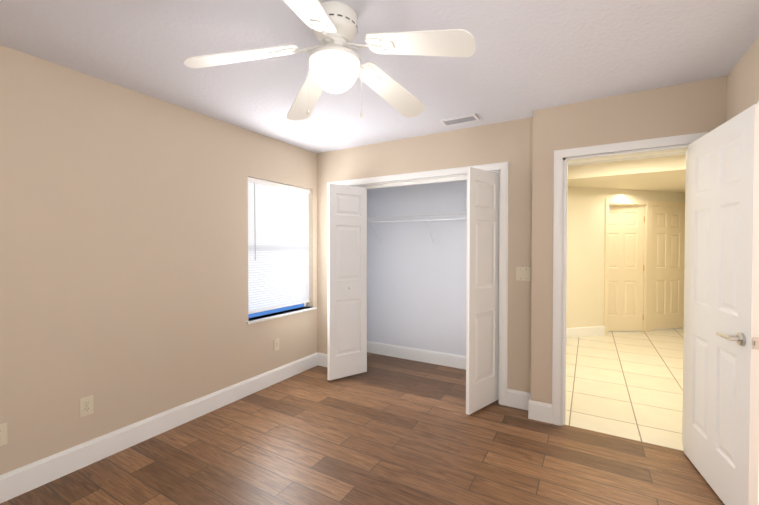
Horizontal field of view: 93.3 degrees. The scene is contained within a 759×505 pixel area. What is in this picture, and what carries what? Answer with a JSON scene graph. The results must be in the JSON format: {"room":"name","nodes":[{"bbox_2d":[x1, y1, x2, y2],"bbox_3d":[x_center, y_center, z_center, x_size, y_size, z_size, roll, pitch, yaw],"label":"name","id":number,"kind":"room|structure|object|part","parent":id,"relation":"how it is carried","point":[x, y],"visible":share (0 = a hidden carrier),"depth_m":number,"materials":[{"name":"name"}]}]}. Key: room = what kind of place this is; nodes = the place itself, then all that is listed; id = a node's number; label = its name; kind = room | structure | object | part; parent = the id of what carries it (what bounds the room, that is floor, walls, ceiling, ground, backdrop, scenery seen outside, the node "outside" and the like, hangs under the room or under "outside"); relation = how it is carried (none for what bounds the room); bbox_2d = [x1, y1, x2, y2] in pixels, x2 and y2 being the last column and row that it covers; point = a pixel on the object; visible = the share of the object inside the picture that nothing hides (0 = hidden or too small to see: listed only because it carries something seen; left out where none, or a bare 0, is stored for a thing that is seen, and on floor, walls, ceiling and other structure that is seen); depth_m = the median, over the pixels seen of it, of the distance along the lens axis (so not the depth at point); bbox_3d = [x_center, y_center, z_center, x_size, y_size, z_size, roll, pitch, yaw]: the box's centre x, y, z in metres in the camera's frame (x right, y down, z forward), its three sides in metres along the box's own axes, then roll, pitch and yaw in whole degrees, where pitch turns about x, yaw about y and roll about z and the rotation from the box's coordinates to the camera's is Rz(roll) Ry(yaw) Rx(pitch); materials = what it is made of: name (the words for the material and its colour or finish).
{"room":"empty bedroom","nodes":[
{"label":"empty bedroom","id":0,"kind":"room"},
{"bbox_2d":[0,45,316,474],"bbox_3d":[-1.562,0.102,2.859,0.160,2.440,4.700,1,1,30],"label":"wall","id":1,"kind":"structure","parent":0,"point":[124,256],"depth_m":2.39,"materials":[{"name":"paint"}]},
{"bbox_2d":[0,422,6,445],"bbox_3d":[-2.029,0.977,1.906,0.009,0.115,0.070,1,1,30],"label":"electrical outlet","id":2,"kind":"object","parent":1,"relation":"attached to","point":[3,433],"visible":1,"depth_m":1.92,"materials":[{"name":"beige plastic"}]},
{"bbox_2d":[79,395,93,416],"bbox_3d":[-1.832,0.961,2.243,0.009,0.115,0.070,1,1,30],"label":"electrical outlet","id":3,"kind":"object","parent":1,"relation":"attached to","point":[86,405],"visible":1,"depth_m":2.24,"materials":[{"name":"beige plastic"}]},
{"bbox_2d":[0,352,319,503],"bbox_3d":[-1.667,1.255,2.522,0.016,0.145,3.780,1,1,30],"label":"baseboard","id":4,"kind":"structure","parent":1,"relation":"attached to","point":[26,478],"depth_m":2.45,"materials":[{"name":"white wood"}]},
{"bbox_2d":[274,338,278,350],"bbox_3d":[-1.035,0.925,3.606,0.009,0.115,0.070,1,1,30],"label":"electrical outlet","id":5,"kind":"object","parent":1,"relation":"attached to","point":[276,344],"visible":1,"depth_m":3.60,"materials":[{"name":"beige plastic"}]},
{"bbox_2d":[248,177,309,313],"bbox_3d":[-1.061,-0.042,3.734,0.110,1.340,0.900,1,1,30],"label":"window blind","id":6,"kind":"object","parent":1,"relation":"in","point":[278,272],"depth_m":3.68,"materials":[{"name":"white plastic"}]},
{"bbox_2d":[254,183,255,259],"bbox_3d":[-1.180,-0.292,3.394,0.012,0.730,0.008,1,1,30],"label":"blind wand","id":7,"kind":"object","parent":6,"relation":"hanging from","point":[254,220],"visible":0.92,"depth_m":3.39,"materials":[{"name":"grey plastic"}]},
{"bbox_3d":[-1.104,-0.045,3.759,0.006,1.245,0.810,1,1,30],"label":"glass","id":8,"kind":"part","parent":6,"relation":"part of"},
{"bbox_2d":[248,303,303,317],"bbox_3d":[-1.067,0.596,3.748,0.004,0.056,0.810,1,1,30],"label":"window strip","id":9,"kind":"object","parent":6,"relation":"attached to","point":[273,311],"visible":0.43,"depth_m":3.71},
{"bbox_3d":[-1.031,-0.067,3.716,0.040,1.281,0.884,1,1,30],"label":"window blind rails","id":10,"kind":"part","parent":6,"relation":"part of","materials":[{"name":"white plastic"}]},
{"bbox_2d":[246,307,316,323],"bbox_3d":[-1.032,0.639,3.728,0.168,0.022,0.950,1,1,30],"label":"window sill","id":11,"kind":"structure","parent":1,"relation":"attached to","point":[277,316],"depth_m":3.62,"materials":[{"name":"white wood"}]},
{"bbox_2d":[0,352,724,504],"bbox_3d":[-0.025,1.375,1.981,3.700,0.080,4.700,1,1,30],"label":"floor","id":12,"kind":"structure","parent":0,"point":[386,430],"depth_m":2.31,"materials":[{"name":"brown wood"}]},
{"bbox_2d":[0,0,758,165],"bbox_3d":[1.517,-1.178,3.490,4.900,0.100,9.030,1,1,30],"label":"ceiling","id":13,"kind":"structure","parent":0,"point":[526,58],"depth_m":1.99,"materials":[{"name":"white paint"}]},
{"bbox_2d":[183,0,475,120],"bbox_3d":[-0.169,-0.866,1.663,1.212,0.468,1.237,1,1,30],"label":"ceiling fan","id":14,"kind":"object","parent":13,"relation":"hanging from","point":[337,66],"visible":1,"depth_m":1.59,"materials":[{"name":"white"}]},
{"bbox_3d":[-0.209,-0.816,1.672,0.232,0.132,0.232,1,1,30],"label":"lamp shade","id":15,"kind":"part","parent":14,"relation":"part of","materials":[{"name":"white glass"}]},
{"bbox_2d":[440,113,479,125],"bbox_3d":[0.675,-1.115,3.021,0.300,0.012,0.150,1,1,30],"label":"ceiling vent","id":16,"kind":"object","parent":13,"relation":"in","point":[460,119],"visible":0.98,"depth_m":3.01,"materials":[{"name":"white metal"}]},
{"bbox_2d":[367,180,466,355],"bbox_3d":[0.552,0.085,3.940,2.400,2.440,0.700,1,1,30],"label":"wall","id":17,"kind":"structure","parent":0,"point":[416,287],"depth_m":4.28,"materials":[{"name":"paint"}]},
{"bbox_2d":[367,341,465,369],"bbox_3d":[0.484,1.232,3.940,2.300,0.145,0.600,1,1,30],"label":"baseboard","id":18,"kind":"structure","parent":17,"relation":"attached to","point":[437,358],"depth_m":4.28,"materials":[{"name":"white wood"}]},
{"bbox_2d":[367,212,466,244],"bbox_3d":[0.557,-0.257,4.039,2.297,0.330,0.303,1,1,30],"label":"closet shelf","id":19,"kind":"object","parent":17,"relation":"attached to","point":[407,216],"visible":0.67,"depth_m":4.03,"materials":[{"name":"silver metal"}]},
{"bbox_2d":[317,117,532,392],"bbox_3d":[0.358,0.090,3.578,2.430,2.440,0.120,1,1,30],"label":"wall","id":20,"kind":"structure","parent":0,"point":[511,142],"depth_m":3.18,"materials":[{"name":"paint"}]},
{"bbox_2d":[327,184,328,379],"bbox_3d":[-0.497,0.297,3.831,0.028,1.980,0.450,0,1,4],"label":"door leaf","id":21,"kind":"structure","parent":20,"relation":"in","point":[327,292],"depth_m":3.61,"materials":[{"name":"white wood"}]},
{"bbox_2d":[328,183,366,380],"bbox_3d":[-0.318,0.298,3.722,0.450,1.980,0.062,-1,1,-35],"label":"door leaf","id":22,"kind":"structure","parent":20,"relation":"in","point":[347,218],"depth_m":3.72,"materials":[{"name":"white wood"}]},
{"bbox_2d":[327,162,508,405],"bbox_3d":[0.289,0.295,3.622,1.830,2.030,0.120,1,1,30],"label":"door frame","id":23,"kind":"structure","parent":20,"relation":"attached to","point":[449,178],"depth_m":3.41,"materials":[{"name":"white wood"}]},
{"bbox_2d":[467,167,499,414],"bbox_3d":[0.877,0.309,3.014,0.450,1.980,0.028,-1,1,-41],"label":"door leaf","id":24,"kind":"structure","parent":20,"relation":"in","point":[483,282],"depth_m":2.99,"materials":[{"name":"white wood"}]},
{"bbox_2d":[466,167,467,413],"bbox_3d":[0.840,0.309,3.049,0.062,1.980,0.450,1,1,40],"label":"door leaf","id":25,"kind":"structure","parent":24,"relation":"attached to","point":[467,306],"depth_m":2.87,"materials":[{"name":"white wood"}]},
{"bbox_2d":[516,267,530,280],"bbox_3d":[1.206,0.179,3.004,0.116,0.115,0.019,1,1,30],"label":"light switch","id":26,"kind":"object","parent":20,"relation":"attached to","point":[523,273],"visible":1,"depth_m":3.01,"materials":[{"name":"beige plastic"}]},
{"bbox_2d":[566,188,567,328],"bbox_3d":[2.085,0.080,4.249,0.126,2.440,2.780,1,1,30],"label":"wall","id":27,"kind":"structure","parent":0,"point":[567,225],"depth_m":5.33,"materials":[{"name":"paint"}]},
{"bbox_2d":[564,328,683,450],"bbox_3d":[3.450,1.335,4.542,1.985,0.082,5.130,1,1,30],"label":"floor","id":28,"kind":"structure","parent":0,"point":[626,384],"depth_m":3.53,"materials":[{"name":"beige tile"}]},
{"bbox_2d":[567,186,684,327],"bbox_3d":[4.033,0.057,5.756,2.950,2.440,0.120,0,1,-15],"label":"wall","id":29,"kind":"structure","parent":0,"point":[585,253],"depth_m":5.47,"materials":[{"name":"paint"}]},
{"bbox_2d":[567,326,604,337],"bbox_3d":[4.094,1.205,5.719,2.640,0.145,0.016,0,1,-15],"label":"baseboard","id":30,"kind":"structure","parent":29,"relation":"attached to","point":[586,331],"depth_m":5.46,"materials":[{"name":"white wood"}]},
{"bbox_2d":[608,206,643,330],"bbox_3d":[3.888,0.254,5.779,0.714,2.020,0.035,0,1,-1],"label":"hall door","id":31,"kind":"structure","parent":29,"relation":"in","point":[626,258],"depth_m":5.76,"materials":[{"name":"beige wood"}]},
{"bbox_2d":[604,199,684,334],"bbox_3d":[4.315,0.224,5.823,1.744,2.102,0.137,0,1,-15],"label":"door frame","id":32,"kind":"structure","parent":29,"relation":"attached to","point":[647,264],"depth_m":5.75,"materials":[{"name":"beige wood"}]},
{"bbox_2d":[651,206,684,329],"bbox_3d":[4.741,0.252,5.913,0.714,2.020,0.035,0,1,-15],"label":"hall door","id":33,"kind":"structure","parent":29,"relation":"in","point":[668,241],"depth_m":5.90,"materials":[{"name":"beige wood"}]},
{"bbox_2d":[568,155,685,191],"bbox_3d":[4.001,-1.075,5.532,1.870,0.170,2.800,1,1,30],"label":"ceiling soffit","id":34,"kind":"structure","parent":0,"point":[667,173],"depth_m":4.66,"materials":[{"name":"paint"}]},
{"bbox_2d":[531,76,726,403],"bbox_3d":[1.732,0.105,2.619,1.130,2.440,0.150,1,1,30],"label":"wall","id":35,"kind":"structure","parent":0,"point":[688,108],"depth_m":2.67,"materials":[{"name":"paint"}]},
{"bbox_2d":[552,132,707,448],"bbox_3d":[1.760,0.275,2.606,0.889,2.102,0.184,1,1,30],"label":"door frame","id":36,"kind":"structure","parent":35,"relation":"attached to","point":[559,155],"depth_m":2.72,"materials":[{"name":"white wood"}]},
{"bbox_2d":[684,104,758,504],"bbox_3d":[1.886,0.316,1.999,0.156,2.015,0.734,0,1,22],"label":"door","id":37,"kind":"structure","parent":35,"relation":"in","point":[721,429],"depth_m":1.90,"materials":[{"name":"white wood"}]},
{"bbox_3d":[1.788,0.422,1.756,0.156,0.064,0.207,0,1,22],"label":"handle","id":38,"kind":"part","parent":37,"relation":"part of","materials":[{"name":"grey metal"}]},
{"bbox_2d":[726,37,758,121],"bbox_3d":[1.322,0.135,0.699,0.100,2.440,3.880,1,1,30],"label":"wall","id":39,"kind":"structure","parent":0,"point":[742,85],"depth_m":2.00,"materials":[{"name":"paint"}]}
]}

